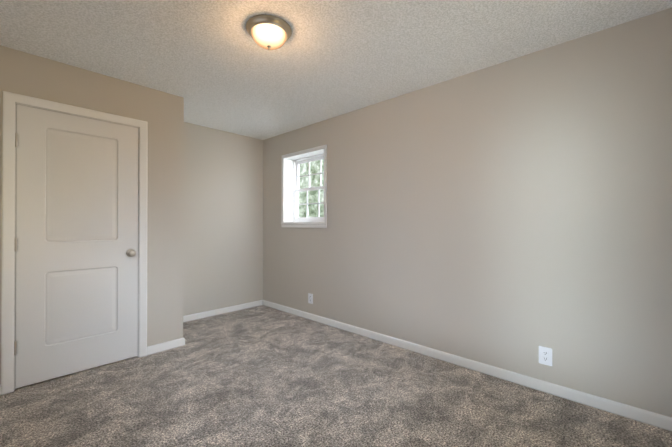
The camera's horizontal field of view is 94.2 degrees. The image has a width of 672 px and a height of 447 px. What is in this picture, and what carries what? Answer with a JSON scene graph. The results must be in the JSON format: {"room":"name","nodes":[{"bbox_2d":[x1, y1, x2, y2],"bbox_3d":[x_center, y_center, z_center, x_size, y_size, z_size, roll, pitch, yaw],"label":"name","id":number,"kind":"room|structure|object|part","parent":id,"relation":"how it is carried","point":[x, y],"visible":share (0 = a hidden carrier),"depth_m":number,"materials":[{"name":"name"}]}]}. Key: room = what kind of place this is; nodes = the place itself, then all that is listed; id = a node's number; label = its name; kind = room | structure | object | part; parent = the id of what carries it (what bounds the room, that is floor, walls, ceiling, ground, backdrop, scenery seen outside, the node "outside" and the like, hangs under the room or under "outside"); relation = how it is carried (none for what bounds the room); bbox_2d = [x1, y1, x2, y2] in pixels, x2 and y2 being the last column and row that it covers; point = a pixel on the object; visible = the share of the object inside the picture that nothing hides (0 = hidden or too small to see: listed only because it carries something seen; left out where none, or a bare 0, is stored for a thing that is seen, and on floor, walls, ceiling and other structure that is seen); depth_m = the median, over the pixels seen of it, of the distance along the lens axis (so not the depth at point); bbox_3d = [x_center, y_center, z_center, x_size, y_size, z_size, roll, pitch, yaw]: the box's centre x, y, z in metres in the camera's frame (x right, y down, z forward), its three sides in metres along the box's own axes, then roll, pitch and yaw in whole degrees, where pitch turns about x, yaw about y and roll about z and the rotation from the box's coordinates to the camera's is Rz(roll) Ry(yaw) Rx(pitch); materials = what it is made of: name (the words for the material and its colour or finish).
{"room":"empty bedroom","nodes":[
{"label":"empty bedroom","id":0,"kind":"room"},
{"bbox_2d":[0,45,183,383],"bbox_3d":[-2.006,-0.021,2.625,0.120,2.440,1.343,0,0,43],"label":"wall","id":1,"kind":"structure","parent":0,"point":[161,113],"depth_m":2.87,"materials":[{"name":"beige paint"}]},
{"bbox_2d":[1,91,147,394],"bbox_3d":[-2.067,0.138,2.546,0.138,2.122,0.902,0,0,43],"label":"door frame","id":2,"kind":"structure","parent":1,"relation":"attached to","point":[9,100],"depth_m":2.22,"materials":[{"name":"white wood"}]},
{"bbox_2d":[14,104,137,388],"bbox_3d":[-2.019,0.166,2.497,0.107,2.035,0.770,0,0,43],"label":"door","id":3,"kind":"structure","parent":1,"relation":"in","point":[77,243],"depth_m":2.47,"materials":[{"name":"white wood"}]},
{"bbox_3d":[-2.298,0.149,2.239,0.040,1.586,0.012,0,0,43],"label":"door hinges","id":4,"kind":"part","parent":3,"relation":"part of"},
{"bbox_3d":[-1.783,0.262,2.723,0.072,0.066,0.066,0,0,43],"label":"knob","id":5,"kind":"part","parent":3,"relation":"part of","materials":[{"name":"silver metal"}]},
{"bbox_2d":[147,338,182,354],"bbox_3d":[-1.615,1.162,2.940,0.013,0.076,0.300,0,0,43],"label":"baseboard","id":6,"kind":"structure","parent":1,"relation":"attached to","point":[160,347],"depth_m":2.93,"materials":[{"name":"white wood"}]},
{"bbox_2d":[183,122,262,315],"bbox_3d":[-2.110,-0.017,3.613,0.120,2.440,2.883,0,0,43],"label":"wall","id":7,"kind":"structure","parent":0,"point":[223,225],"depth_m":4.15,"materials":[{"name":"beige paint"}]},
{"bbox_2d":[183,300,262,321],"bbox_3d":[-1.573,1.168,4.085,0.013,0.076,1.389,0,0,43],"label":"baseboard","id":8,"kind":"structure","parent":7,"relation":"attached to","point":[186,318],"depth_m":4.13,"materials":[{"name":"white wood"}]},
{"bbox_2d":[0,305,671,446],"bbox_3d":[-0.279,1.226,2.072,4.892,0.060,3.143,0,0,43],"label":"floor","id":9,"kind":"structure","parent":0,"point":[261,376],"depth_m":2.08,"materials":[{"name":"carpet"}]},
{"bbox_2d":[0,0,671,139],"bbox_3d":[-0.279,-1.284,2.083,4.892,0.080,3.143,0,0,43],"label":"ceiling","id":10,"kind":"structure","parent":0,"point":[213,64],"depth_m":2.16,"materials":[{"name":"white paint"}]},
{"bbox_2d":[246,15,291,49],"bbox_3d":[-0.429,-1.176,2.001,0.287,0.136,0.287,0,0,43],"label":"flush-mount light","id":11,"kind":"object","parent":10,"relation":"attached to","point":[269,32],"visible":1,"depth_m":1.93,"materials":[{"name":"white glass"}]},
{"bbox_3d":[-0.429,-1.175,2.001,0.225,0.078,0.225,0,0,43],"label":"lamp shade","id":12,"kind":"part","parent":11,"relation":"part of","materials":[{"name":"white glass"}]},
{"bbox_2d":[263,8,671,416],"bbox_3d":[0.706,-0.019,3.130,4.892,2.440,0.260,0,0,43],"label":"wall","id":13,"kind":"structure","parent":0,"point":[513,215],"depth_m":2.35,"materials":[{"name":"beige paint"}]},
{"bbox_2d":[281,145,326,227],"bbox_3d":[-0.350,-0.437,4.090,0.870,0.990,0.264,0,0,43],"label":"window","id":14,"kind":"structure","parent":13,"relation":"in","point":[297,189],"depth_m":4.23,"materials":[{"name":"white plastic"}]},
{"bbox_2d":[308,293,312,303],"bbox_3d":[-0.320,0.944,3.901,0.082,0.125,0.009,0,0,43],"label":"electrical outlet","id":15,"kind":"object","parent":13,"relation":"attached to","point":[310,298],"visible":1,"depth_m":3.90,"materials":[{"name":"white plastic"}]},
{"bbox_2d":[263,300,671,431],"bbox_3d":[0.612,1.163,3.025,4.652,0.076,0.013,0,0,43],"label":"baseboard","id":16,"kind":"structure","parent":13,"relation":"attached to","point":[632,412],"depth_m":2.36,"materials":[{"name":"white wood"}]},
{"bbox_2d":[539,346,552,365],"bbox_3d":[1.485,0.942,2.212,0.082,0.125,0.009,0,0,43],"label":"electrical outlet","id":17,"kind":"object","parent":13,"relation":"attached to","point":[545,355],"visible":1,"depth_m":2.21,"materials":[{"name":"white plastic"}]},
{"label":"outside","id":18,"kind":"structure","parent":0,"visible":0},
{"bbox_2d":[299,159,323,216],"bbox_3d":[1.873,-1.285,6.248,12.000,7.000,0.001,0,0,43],"label":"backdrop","id":19,"kind":"structure","parent":18,"point":[311,196],"depth_m":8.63,"materials":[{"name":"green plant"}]}
]}

